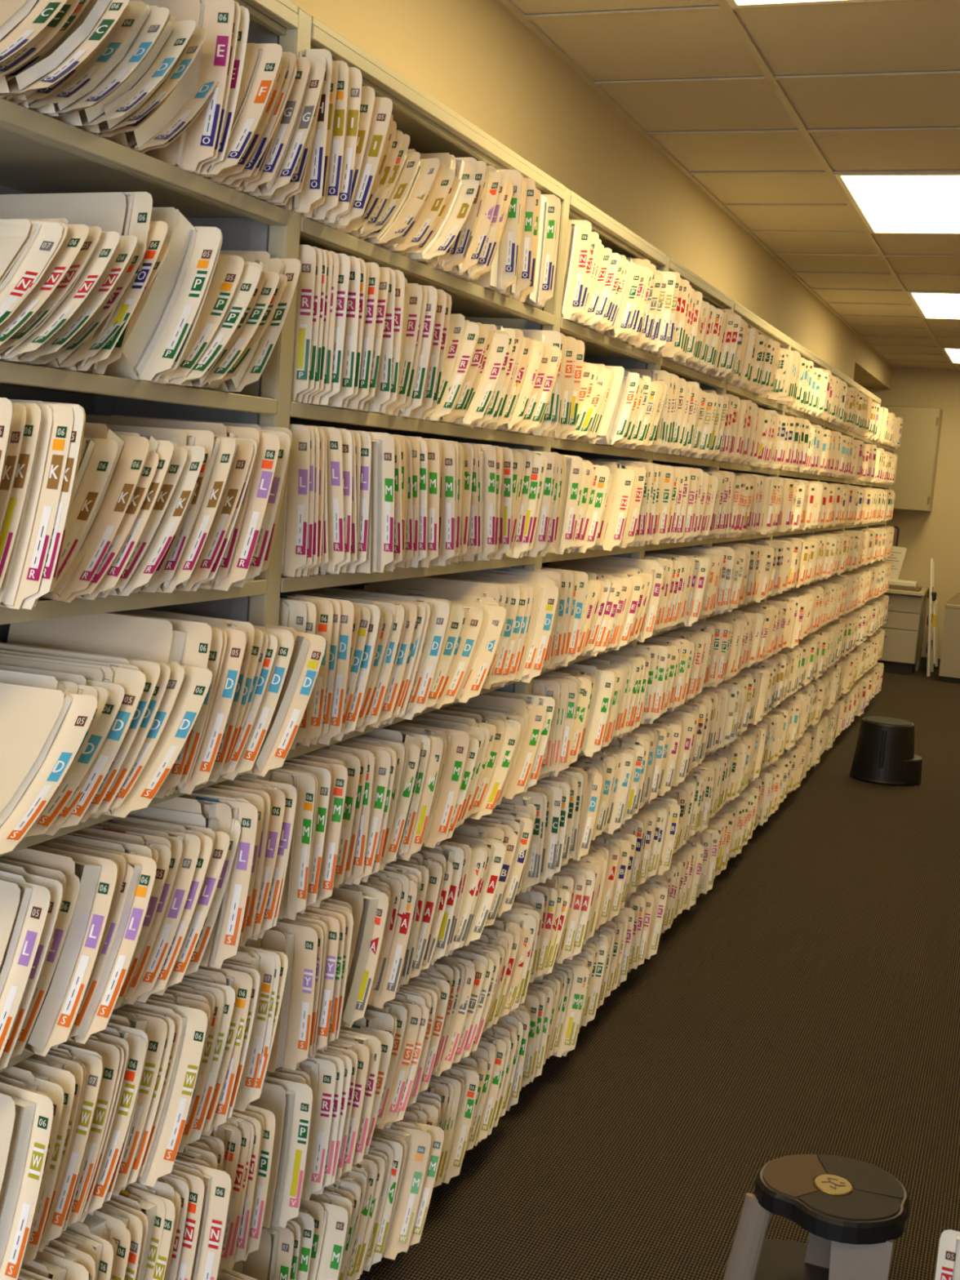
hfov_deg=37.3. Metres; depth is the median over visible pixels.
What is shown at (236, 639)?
folder
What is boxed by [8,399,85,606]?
folder
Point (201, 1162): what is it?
folder
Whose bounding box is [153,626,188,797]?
folder
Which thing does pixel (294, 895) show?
folder
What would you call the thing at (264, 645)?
folder
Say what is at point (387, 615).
folder
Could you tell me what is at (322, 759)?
folder
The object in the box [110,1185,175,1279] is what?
folder
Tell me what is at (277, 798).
folder
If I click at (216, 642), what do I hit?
folder
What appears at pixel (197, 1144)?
folder
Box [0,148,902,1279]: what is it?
file folders
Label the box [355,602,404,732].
folder
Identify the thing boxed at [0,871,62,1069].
folder
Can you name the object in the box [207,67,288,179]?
folder
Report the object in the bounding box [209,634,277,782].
folder
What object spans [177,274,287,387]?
folder
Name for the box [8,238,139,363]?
folder
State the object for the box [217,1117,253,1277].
folder
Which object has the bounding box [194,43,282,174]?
folder
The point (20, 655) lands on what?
folder
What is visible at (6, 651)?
folder
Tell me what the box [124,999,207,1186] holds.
folder
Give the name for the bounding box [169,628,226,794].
folder
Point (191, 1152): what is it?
folder
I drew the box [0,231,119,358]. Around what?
folder
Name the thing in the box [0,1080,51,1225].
folder
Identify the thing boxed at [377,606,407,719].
folder
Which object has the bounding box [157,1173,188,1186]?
folder
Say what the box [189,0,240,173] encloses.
folder
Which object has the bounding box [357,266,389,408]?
folder
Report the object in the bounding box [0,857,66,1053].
folder
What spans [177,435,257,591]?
folder
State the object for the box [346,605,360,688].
folder
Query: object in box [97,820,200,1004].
folder
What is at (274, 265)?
folder
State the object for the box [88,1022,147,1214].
folder
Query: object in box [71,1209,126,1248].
folder
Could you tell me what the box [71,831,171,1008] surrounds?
folder
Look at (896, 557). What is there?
paper sheet
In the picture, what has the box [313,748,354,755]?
folder
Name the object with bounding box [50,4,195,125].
folder
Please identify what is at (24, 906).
folder
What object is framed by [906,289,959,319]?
ceiling light
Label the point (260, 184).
folder
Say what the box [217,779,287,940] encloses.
folder
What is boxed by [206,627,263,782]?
folder
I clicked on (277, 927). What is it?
folder
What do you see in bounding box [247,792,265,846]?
folder
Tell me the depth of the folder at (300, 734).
2.19 m
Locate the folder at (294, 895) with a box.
[269,768,315,919]
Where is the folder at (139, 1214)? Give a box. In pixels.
[99,1200,147,1279]
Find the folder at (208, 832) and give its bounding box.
[111,815,215,981]
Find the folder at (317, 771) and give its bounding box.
[282,761,323,791]
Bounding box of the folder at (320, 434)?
[309,428,324,575]
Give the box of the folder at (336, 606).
[280,592,340,744]
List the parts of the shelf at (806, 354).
shelf, shelf, shelf, shelf, panel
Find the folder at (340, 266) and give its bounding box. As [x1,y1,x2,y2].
[306,254,341,404]
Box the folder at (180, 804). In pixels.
[149,792,239,828]
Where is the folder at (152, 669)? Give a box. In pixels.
[0,644,159,815]
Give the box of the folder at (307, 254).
[290,244,315,401]
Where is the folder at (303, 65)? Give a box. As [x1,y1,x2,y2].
[229,57,310,191]
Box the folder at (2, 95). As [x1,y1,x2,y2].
[0,88,35,97]
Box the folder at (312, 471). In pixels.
[285,425,315,577]
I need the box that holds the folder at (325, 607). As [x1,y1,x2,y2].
[280,594,333,746]
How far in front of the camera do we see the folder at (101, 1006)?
1.75 m
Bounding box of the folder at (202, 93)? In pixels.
[123,80,218,151]
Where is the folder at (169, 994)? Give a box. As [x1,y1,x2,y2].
[150,989,208,1004]
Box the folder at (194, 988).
[175,983,225,1142]
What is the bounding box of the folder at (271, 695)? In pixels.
[219,626,293,780]
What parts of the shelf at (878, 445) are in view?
shelf, shelf, shelf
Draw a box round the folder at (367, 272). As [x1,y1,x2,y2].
[330,262,369,407]
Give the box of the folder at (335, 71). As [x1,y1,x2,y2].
[301,61,338,217]
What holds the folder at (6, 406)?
on the shelf at (40, 153)
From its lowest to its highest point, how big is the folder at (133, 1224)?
0.222 m
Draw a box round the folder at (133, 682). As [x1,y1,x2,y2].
[0,653,146,835]
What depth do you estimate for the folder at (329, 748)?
2.39 m
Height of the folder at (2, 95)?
0.164 m
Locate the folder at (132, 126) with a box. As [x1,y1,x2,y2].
[92,27,198,137]
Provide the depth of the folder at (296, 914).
2.30 m
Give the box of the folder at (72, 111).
[42,10,171,116]
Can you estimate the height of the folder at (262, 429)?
0.221 m
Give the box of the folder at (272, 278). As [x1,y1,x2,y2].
[166,271,279,386]
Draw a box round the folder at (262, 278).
[186,271,266,384]
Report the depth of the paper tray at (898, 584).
12.51 m
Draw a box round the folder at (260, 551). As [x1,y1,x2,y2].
[230,426,290,587]
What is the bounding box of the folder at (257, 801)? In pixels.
[193,786,263,944]
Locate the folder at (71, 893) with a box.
[9,874,79,1057]
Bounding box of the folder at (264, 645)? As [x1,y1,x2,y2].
[207,631,268,782]
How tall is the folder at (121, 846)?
0.208 m
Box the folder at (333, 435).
[309,425,344,574]
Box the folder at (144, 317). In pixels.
[96,207,221,380]
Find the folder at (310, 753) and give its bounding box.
[304,752,327,757]
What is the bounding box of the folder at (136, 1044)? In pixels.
[77,1031,146,1222]
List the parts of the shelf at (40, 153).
panel, shelf, shelf, shelf, shelf, shelf, panel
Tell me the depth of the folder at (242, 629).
1.97 m
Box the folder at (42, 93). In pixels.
[4,7,125,104]
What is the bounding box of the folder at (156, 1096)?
[111,1007,174,1195]
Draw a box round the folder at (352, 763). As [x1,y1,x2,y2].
[309,750,360,887]
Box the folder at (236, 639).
[173,626,245,794]
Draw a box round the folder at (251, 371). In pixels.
[201,250,301,391]
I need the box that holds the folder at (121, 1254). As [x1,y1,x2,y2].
[88,1214,130,1279]
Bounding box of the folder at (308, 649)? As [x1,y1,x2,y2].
[164,611,325,777]
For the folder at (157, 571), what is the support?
on the shelf at (40, 153)
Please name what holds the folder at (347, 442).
on the shelf at (431, 126)
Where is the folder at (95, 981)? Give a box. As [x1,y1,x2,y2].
[50,863,133,1048]
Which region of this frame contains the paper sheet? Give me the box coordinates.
[882,546,906,579]
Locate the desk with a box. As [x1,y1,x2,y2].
[885,587,928,671]
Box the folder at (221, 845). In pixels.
[153,831,230,995]
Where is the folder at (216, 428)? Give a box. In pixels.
[84,414,259,589]
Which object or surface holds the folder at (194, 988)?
on the shelf at (40, 153)
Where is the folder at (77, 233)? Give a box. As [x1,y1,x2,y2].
[0,219,88,345]
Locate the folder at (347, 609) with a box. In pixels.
[284,592,354,745]
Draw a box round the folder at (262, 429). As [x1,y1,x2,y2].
[262,429,281,431]
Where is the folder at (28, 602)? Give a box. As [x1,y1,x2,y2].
[0,403,84,609]
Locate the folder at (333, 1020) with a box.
[304,906,346,1050]
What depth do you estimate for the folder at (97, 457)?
1.68 m
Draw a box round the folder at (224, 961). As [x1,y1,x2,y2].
[222,960,257,971]
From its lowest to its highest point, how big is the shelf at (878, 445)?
2.184 m
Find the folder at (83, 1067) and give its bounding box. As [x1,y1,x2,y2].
[34,1052,85,1243]
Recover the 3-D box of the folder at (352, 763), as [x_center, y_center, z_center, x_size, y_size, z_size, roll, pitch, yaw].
[-0.344,0.291,2.401,0.287,0.226,0.055,7,8,23]
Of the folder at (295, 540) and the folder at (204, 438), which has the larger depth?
the folder at (295, 540)
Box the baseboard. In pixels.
[920,656,940,669]
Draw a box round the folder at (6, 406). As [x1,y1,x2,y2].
[0,397,12,479]
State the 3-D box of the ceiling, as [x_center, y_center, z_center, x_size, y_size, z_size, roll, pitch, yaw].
[2.190,-1.715,5.367,4.820,0.104,15.792,7,7,21]
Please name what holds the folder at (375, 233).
on the shelf at (431, 126)
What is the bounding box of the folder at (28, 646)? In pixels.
[0,642,152,662]
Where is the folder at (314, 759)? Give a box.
[296,754,344,766]
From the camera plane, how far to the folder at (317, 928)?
2.27 m
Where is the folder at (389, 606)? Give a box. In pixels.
[285,591,395,731]
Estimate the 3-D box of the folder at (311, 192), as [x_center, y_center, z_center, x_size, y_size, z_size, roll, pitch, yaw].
[-0.358,-0.744,2.077,0.287,0.230,0.027,6,7,18]
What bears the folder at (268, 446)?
on the shelf at (40, 153)
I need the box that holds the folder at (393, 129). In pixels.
[334,120,396,230]
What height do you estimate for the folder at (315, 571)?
0.229 m
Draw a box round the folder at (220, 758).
[113,608,254,784]
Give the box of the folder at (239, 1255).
[226,1111,261,1270]
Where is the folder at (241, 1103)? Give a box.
[225,945,288,1111]
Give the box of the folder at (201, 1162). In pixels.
[175,1154,210,1168]
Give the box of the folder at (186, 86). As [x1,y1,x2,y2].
[102,24,203,151]
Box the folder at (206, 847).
[107,819,213,1002]
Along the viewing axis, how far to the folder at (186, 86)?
1.76 m
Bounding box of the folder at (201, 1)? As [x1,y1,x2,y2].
[175,0,211,172]
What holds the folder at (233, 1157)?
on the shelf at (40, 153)
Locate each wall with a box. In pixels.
[288,0,857,380]
[853,337,892,389]
[866,368,959,658]
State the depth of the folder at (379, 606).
2.41 m
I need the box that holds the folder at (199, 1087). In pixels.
[167,982,223,1146]
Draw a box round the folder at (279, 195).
[260,55,326,202]
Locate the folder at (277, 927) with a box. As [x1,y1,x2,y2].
[269,919,310,933]
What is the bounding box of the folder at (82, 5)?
[4,0,89,80]
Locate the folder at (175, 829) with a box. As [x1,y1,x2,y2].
[111,819,204,835]
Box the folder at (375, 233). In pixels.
[357,178,412,239]
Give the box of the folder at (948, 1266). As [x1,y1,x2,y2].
[934,1229,959,1279]
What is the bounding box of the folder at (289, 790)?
[233,776,297,938]
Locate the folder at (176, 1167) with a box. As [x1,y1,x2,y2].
[172,1159,195,1170]
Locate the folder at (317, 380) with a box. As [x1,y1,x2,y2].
[301,248,327,403]
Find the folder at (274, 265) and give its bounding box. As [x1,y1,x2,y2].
[190,253,280,388]
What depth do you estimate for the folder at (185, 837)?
1.92 m
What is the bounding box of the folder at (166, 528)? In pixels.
[107,442,204,595]
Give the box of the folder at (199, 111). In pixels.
[131,91,214,152]
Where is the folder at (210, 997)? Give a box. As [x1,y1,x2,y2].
[166,987,215,1090]
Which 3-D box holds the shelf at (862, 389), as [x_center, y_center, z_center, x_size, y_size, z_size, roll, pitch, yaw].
[2.189,-0.471,9.003,0.328,2.184,1.242,7,7,21]
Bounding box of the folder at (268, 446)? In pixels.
[200,431,279,591]
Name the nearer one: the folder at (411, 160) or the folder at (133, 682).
the folder at (133, 682)
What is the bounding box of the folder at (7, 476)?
[0,403,26,530]
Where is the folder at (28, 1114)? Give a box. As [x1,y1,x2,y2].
[0,1082,53,1279]
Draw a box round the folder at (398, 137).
[338,129,403,232]
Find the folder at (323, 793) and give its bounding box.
[281,761,331,913]
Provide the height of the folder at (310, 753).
0.223 m
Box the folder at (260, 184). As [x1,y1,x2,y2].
[252,184,270,197]
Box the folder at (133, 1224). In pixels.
[95,1202,142,1279]
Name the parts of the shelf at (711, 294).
shelf, shelf, shelf, shelf, panel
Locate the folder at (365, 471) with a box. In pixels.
[342,430,371,573]
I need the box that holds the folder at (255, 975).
[212,962,260,1130]
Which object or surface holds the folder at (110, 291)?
on the shelf at (40, 153)
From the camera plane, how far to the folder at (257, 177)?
1.93 m
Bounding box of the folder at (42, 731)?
[0,682,97,854]
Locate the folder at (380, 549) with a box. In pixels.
[355,431,394,573]
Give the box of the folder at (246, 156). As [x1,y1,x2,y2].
[202,56,288,182]
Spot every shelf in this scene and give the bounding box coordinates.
[0,0,298,1072]
[93,7,565,1273]
[416,186,666,902]
[542,254,732,998]
[652,299,790,915]
[719,338,830,601]
[778,365,858,586]
[819,384,880,576]
[848,403,893,567]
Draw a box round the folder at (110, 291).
[3,242,137,362]
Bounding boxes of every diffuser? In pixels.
[736,0,783,2]
[945,348,959,362]
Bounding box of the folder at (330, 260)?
[301,249,333,403]
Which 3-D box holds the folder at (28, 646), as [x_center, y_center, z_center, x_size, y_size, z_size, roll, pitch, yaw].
[-0.578,0.107,1.792,0.298,0.182,0.155,6,7,16]
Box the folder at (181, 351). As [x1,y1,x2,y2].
[137,230,222,381]
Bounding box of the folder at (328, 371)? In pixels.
[310,250,339,404]
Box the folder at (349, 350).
[318,256,360,407]
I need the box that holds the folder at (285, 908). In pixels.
[277,767,317,917]
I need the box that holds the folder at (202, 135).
[128,0,234,170]
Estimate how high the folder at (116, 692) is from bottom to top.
0.172 m
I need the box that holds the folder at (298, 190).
[268,57,324,204]
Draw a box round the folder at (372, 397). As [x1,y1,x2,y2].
[347,385,376,410]
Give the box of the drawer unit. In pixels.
[877,592,924,675]
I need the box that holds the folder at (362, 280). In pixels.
[324,257,366,407]
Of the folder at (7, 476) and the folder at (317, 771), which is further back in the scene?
the folder at (317, 771)
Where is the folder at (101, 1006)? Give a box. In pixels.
[37,839,156,1044]
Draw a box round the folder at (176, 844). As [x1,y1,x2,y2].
[93,823,182,1008]
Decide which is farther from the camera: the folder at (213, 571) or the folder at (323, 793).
the folder at (323, 793)
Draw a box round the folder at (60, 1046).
[45,1043,102,1245]
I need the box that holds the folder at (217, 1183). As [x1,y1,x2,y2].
[172,1157,231,1279]
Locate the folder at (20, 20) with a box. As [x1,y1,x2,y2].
[0,0,67,62]
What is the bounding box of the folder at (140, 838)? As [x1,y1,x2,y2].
[74,825,171,999]
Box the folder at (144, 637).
[6,612,211,798]
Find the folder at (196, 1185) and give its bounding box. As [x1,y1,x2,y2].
[169,1168,204,1279]
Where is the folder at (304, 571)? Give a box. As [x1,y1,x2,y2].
[300,425,319,576]
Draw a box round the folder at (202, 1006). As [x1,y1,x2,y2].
[147,995,210,1048]
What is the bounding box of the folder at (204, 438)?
[105,424,213,592]
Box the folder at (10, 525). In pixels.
[0,402,40,588]
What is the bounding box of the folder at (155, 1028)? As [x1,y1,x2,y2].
[108,1008,167,1191]
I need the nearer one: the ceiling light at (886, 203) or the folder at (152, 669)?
the folder at (152, 669)
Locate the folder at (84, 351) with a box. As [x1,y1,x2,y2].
[26,244,168,367]
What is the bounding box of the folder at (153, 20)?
[30,3,168,113]
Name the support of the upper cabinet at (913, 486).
attached to the wall at (935, 535)
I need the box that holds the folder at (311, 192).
[288,48,332,212]
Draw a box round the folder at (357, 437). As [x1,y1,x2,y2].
[346,430,360,573]
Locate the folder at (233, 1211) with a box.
[212,1116,250,1270]
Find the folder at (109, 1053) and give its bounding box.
[62,1039,119,1225]
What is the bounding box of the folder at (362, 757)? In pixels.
[321,746,368,888]
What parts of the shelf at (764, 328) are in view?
shelf, shelf, shelf, shelf, panel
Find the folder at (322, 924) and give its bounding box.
[295,915,326,1050]
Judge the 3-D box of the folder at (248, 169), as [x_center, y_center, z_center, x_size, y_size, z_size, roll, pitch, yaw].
[-0.419,-0.712,1.949,0.300,0.193,0.138,6,7,15]
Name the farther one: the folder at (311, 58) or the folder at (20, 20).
the folder at (311, 58)
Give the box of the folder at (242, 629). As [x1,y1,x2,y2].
[117,612,248,775]
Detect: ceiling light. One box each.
[725,0,899,8]
[834,169,959,234]
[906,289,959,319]
[942,346,959,363]
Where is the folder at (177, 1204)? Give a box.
[147,1190,181,1279]
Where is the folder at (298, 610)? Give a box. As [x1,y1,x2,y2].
[278,599,306,632]
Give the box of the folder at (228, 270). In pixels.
[143,254,244,383]
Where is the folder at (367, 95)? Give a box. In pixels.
[318,85,374,223]
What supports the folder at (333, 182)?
on the shelf at (431, 126)
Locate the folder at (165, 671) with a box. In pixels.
[79,657,170,822]
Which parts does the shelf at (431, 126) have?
panel, shelf, shelf, shelf, shelf, shelf, panel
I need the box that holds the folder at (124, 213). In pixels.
[0,191,152,373]
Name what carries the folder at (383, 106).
on the shelf at (431, 126)
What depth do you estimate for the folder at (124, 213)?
1.73 m
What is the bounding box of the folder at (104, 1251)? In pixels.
[62,1224,113,1279]
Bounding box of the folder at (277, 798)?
[216,783,285,946]
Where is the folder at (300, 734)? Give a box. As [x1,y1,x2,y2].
[280,598,316,750]
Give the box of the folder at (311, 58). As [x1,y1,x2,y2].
[256,56,316,199]
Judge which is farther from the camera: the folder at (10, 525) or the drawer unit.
the drawer unit
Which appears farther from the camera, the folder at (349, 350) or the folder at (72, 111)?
the folder at (349, 350)
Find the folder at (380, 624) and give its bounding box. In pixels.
[362,613,383,699]
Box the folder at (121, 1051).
[60,1040,124,1234]
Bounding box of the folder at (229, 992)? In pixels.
[177,977,235,1152]
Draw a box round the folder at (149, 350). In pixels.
[133,229,220,375]
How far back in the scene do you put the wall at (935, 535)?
13.04 m
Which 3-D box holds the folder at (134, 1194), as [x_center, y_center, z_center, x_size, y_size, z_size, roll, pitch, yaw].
[-0.572,0.849,1.949,0.291,0.219,0.082,7,8,25]
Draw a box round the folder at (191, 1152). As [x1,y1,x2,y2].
[177,1144,217,1169]
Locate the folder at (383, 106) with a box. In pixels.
[320,97,392,226]
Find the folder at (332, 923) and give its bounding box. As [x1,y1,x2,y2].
[296,911,339,1057]
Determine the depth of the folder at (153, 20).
1.62 m
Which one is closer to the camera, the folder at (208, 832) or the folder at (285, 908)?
the folder at (208, 832)
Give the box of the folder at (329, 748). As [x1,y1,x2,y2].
[328,748,361,887]
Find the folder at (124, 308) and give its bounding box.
[49,221,168,370]
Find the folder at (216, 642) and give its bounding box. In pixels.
[164,627,222,795]
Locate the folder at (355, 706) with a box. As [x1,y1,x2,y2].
[331,601,380,741]
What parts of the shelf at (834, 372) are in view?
shelf, shelf, shelf, panel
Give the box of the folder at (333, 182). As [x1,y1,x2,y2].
[306,60,348,219]
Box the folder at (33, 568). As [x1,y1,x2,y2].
[0,400,73,608]
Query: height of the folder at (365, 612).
0.214 m
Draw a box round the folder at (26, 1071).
[0,1059,75,1263]
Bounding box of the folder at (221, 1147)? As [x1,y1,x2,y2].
[196,1133,224,1170]
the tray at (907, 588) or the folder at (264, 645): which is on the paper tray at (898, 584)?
the tray at (907, 588)
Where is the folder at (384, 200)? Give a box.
[345,133,409,236]
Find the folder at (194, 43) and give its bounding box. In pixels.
[73,15,207,133]
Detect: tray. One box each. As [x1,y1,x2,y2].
[888,578,921,591]
[888,585,921,591]
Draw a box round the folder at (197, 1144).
[185,1141,210,1155]
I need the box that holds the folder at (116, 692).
[0,664,124,843]
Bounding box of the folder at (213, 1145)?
[188,1135,218,1160]
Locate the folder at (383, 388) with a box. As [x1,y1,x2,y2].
[353,266,395,412]
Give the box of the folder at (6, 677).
[0,669,97,698]
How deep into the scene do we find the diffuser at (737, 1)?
3.43 m
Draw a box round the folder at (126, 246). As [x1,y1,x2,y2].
[0,231,137,361]
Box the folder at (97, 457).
[54,435,117,586]
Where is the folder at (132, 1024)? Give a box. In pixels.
[111,1006,168,1180]
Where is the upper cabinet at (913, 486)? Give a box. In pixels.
[880,404,942,511]
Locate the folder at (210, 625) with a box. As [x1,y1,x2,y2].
[209,625,235,629]
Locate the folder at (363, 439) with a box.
[355,431,368,571]
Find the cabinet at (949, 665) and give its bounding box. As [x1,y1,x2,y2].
[938,592,959,684]
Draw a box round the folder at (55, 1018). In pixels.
[0,844,117,1056]
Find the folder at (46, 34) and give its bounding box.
[0,0,79,76]
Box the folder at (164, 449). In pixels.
[75,431,173,599]
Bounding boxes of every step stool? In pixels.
[722,1154,910,1279]
[849,715,922,786]
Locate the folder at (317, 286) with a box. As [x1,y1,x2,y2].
[294,246,322,402]
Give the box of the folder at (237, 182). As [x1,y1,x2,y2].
[221,52,296,186]
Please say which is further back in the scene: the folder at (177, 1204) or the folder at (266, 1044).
the folder at (266, 1044)
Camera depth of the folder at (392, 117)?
2.24 m
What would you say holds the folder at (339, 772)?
on the shelf at (431, 126)
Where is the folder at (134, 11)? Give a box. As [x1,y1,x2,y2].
[4,1,146,107]
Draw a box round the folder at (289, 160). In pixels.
[244,60,325,195]
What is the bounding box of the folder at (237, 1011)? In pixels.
[182,973,243,1143]
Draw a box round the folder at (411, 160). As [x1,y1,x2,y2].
[348,151,420,237]
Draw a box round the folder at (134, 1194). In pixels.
[124,1186,165,1279]
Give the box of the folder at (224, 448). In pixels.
[142,436,235,592]
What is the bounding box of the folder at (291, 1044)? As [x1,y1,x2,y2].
[260,921,317,1072]
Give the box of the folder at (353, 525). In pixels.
[339,431,356,573]
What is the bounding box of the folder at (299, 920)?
[284,915,328,1050]
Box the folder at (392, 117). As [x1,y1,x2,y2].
[333,113,393,229]
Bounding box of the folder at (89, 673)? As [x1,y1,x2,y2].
[0,657,113,827]
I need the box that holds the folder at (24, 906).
[0,875,50,1057]
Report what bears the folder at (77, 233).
on the shelf at (40, 153)
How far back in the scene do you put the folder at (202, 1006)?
1.97 m
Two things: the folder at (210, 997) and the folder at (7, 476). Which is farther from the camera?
the folder at (210, 997)
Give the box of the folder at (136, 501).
[40,450,159,602]
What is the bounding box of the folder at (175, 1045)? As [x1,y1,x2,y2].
[121,1005,182,1190]
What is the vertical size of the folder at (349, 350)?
0.231 m
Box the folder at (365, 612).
[330,605,370,738]
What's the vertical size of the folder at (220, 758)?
0.216 m
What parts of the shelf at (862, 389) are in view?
shelf, shelf, shelf, panel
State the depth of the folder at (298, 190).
2.01 m
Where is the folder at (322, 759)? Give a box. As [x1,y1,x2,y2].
[294,754,342,764]
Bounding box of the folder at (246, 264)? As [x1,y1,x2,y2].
[166,261,262,386]
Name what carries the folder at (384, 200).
on the shelf at (431, 126)
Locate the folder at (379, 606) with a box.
[351,601,382,613]
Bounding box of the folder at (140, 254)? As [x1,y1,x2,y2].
[21,242,146,364]
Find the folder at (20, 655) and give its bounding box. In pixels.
[19,654,142,672]
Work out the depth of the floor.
3.86 m
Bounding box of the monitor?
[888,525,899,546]
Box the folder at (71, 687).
[23,680,107,836]
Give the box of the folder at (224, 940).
[178,794,257,968]
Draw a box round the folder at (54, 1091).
[0,1075,63,1275]
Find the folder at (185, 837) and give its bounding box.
[103,821,192,1003]
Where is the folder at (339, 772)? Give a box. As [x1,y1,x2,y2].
[292,757,347,907]
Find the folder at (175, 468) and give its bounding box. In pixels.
[97,447,186,597]
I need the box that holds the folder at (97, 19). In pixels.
[0,0,129,93]
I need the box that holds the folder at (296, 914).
[295,914,319,919]
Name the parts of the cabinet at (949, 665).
lid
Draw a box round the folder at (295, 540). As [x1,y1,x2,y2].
[280,423,310,577]
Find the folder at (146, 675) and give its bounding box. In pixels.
[116,671,147,753]
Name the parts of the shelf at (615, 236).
shelf, shelf, shelf, shelf, panel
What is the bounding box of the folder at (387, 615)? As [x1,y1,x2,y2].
[344,608,392,734]
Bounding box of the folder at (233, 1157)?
[209,1123,241,1219]
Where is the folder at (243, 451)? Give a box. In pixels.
[173,434,253,591]
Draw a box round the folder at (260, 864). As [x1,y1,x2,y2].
[208,783,270,947]
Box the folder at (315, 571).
[312,430,328,573]
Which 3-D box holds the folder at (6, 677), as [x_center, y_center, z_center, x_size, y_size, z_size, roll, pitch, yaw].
[-0.625,0.125,1.654,0.285,0.174,0.206,7,7,21]
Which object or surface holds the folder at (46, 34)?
on the shelf at (40, 153)
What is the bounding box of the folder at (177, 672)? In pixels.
[88,657,184,817]
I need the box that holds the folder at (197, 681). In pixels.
[102,661,212,817]
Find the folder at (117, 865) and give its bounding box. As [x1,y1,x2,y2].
[26,844,119,1042]
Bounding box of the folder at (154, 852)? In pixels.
[136,844,158,865]
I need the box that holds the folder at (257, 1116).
[233,1110,264,1231]
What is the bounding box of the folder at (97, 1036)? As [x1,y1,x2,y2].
[66,1031,128,1226]
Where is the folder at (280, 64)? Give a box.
[198,59,282,177]
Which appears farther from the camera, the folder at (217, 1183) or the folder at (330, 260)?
the folder at (330, 260)
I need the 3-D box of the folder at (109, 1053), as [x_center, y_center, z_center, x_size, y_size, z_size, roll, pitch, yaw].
[-0.611,0.607,1.806,0.285,0.216,0.109,7,7,21]
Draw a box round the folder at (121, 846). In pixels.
[53,832,151,857]
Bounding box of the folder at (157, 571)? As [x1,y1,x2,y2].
[131,437,198,592]
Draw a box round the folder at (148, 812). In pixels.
[127,806,240,984]
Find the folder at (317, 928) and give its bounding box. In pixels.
[280,918,323,1066]
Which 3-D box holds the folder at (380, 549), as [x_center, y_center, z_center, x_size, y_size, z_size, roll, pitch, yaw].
[-0.278,-0.235,2.365,0.287,0.231,0.048,7,7,19]
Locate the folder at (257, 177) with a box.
[231,55,297,191]
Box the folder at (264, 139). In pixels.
[231,55,293,183]
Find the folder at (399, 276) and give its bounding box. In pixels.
[359,270,404,412]
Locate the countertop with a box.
[885,587,928,596]
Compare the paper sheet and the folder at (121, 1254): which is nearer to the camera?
the folder at (121, 1254)
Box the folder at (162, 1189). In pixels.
[127,1181,174,1204]
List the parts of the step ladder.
rail, rail, hinge knob, rail, rail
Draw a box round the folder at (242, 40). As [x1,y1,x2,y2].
[191,5,249,174]
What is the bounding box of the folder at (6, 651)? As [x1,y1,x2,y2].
[0,648,139,670]
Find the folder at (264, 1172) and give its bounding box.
[232,1105,275,1261]
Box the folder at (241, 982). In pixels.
[192,965,252,1136]
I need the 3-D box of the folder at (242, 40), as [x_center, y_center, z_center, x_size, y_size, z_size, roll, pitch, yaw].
[-0.455,-0.722,1.864,0.292,0.225,0.071,6,7,16]
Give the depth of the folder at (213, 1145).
2.08 m
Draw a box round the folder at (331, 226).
[326,112,391,228]
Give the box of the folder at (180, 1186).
[156,1174,189,1279]
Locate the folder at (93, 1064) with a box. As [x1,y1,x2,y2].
[37,1047,102,1252]
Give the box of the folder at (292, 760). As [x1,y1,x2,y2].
[284,758,331,894]
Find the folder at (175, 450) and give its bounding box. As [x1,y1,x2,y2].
[173,446,177,460]
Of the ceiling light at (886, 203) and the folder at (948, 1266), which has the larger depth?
the ceiling light at (886, 203)
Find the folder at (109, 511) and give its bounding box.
[39,422,149,600]
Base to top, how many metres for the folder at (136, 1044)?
0.209 m
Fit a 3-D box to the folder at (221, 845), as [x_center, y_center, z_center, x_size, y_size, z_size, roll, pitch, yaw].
[-0.506,0.352,1.943,0.295,0.193,0.132,6,7,16]
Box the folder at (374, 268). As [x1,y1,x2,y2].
[329,262,379,408]
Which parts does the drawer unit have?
drawer, drawer, drawer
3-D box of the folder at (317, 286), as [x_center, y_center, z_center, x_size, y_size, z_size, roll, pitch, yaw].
[-0.383,-0.485,2.164,0.288,0.231,0.025,6,7,15]
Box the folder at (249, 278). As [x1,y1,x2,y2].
[158,266,260,384]
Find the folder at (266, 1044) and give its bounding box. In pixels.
[237,945,280,1106]
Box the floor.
[357,667,959,1279]
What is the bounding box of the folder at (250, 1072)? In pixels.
[236,947,275,1098]
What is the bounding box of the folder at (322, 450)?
[306,426,324,576]
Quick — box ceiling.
[498,0,959,371]
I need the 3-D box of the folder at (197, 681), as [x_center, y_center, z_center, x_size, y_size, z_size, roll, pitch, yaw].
[-0.518,0.111,1.828,0.285,0.174,0.190,7,7,21]
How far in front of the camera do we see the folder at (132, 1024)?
1.90 m
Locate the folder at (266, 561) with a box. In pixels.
[111,414,292,582]
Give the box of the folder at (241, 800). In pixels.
[191,791,249,803]
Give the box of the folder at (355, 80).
[311,66,362,222]
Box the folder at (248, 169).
[214,65,297,184]
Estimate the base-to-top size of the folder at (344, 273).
0.230 m
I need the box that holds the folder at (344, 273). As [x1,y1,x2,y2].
[307,253,350,404]
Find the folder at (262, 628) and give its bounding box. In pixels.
[253,625,293,655]
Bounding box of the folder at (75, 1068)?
[25,1053,83,1247]
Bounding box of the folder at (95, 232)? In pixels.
[0,217,101,349]
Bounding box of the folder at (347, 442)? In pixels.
[318,428,352,574]

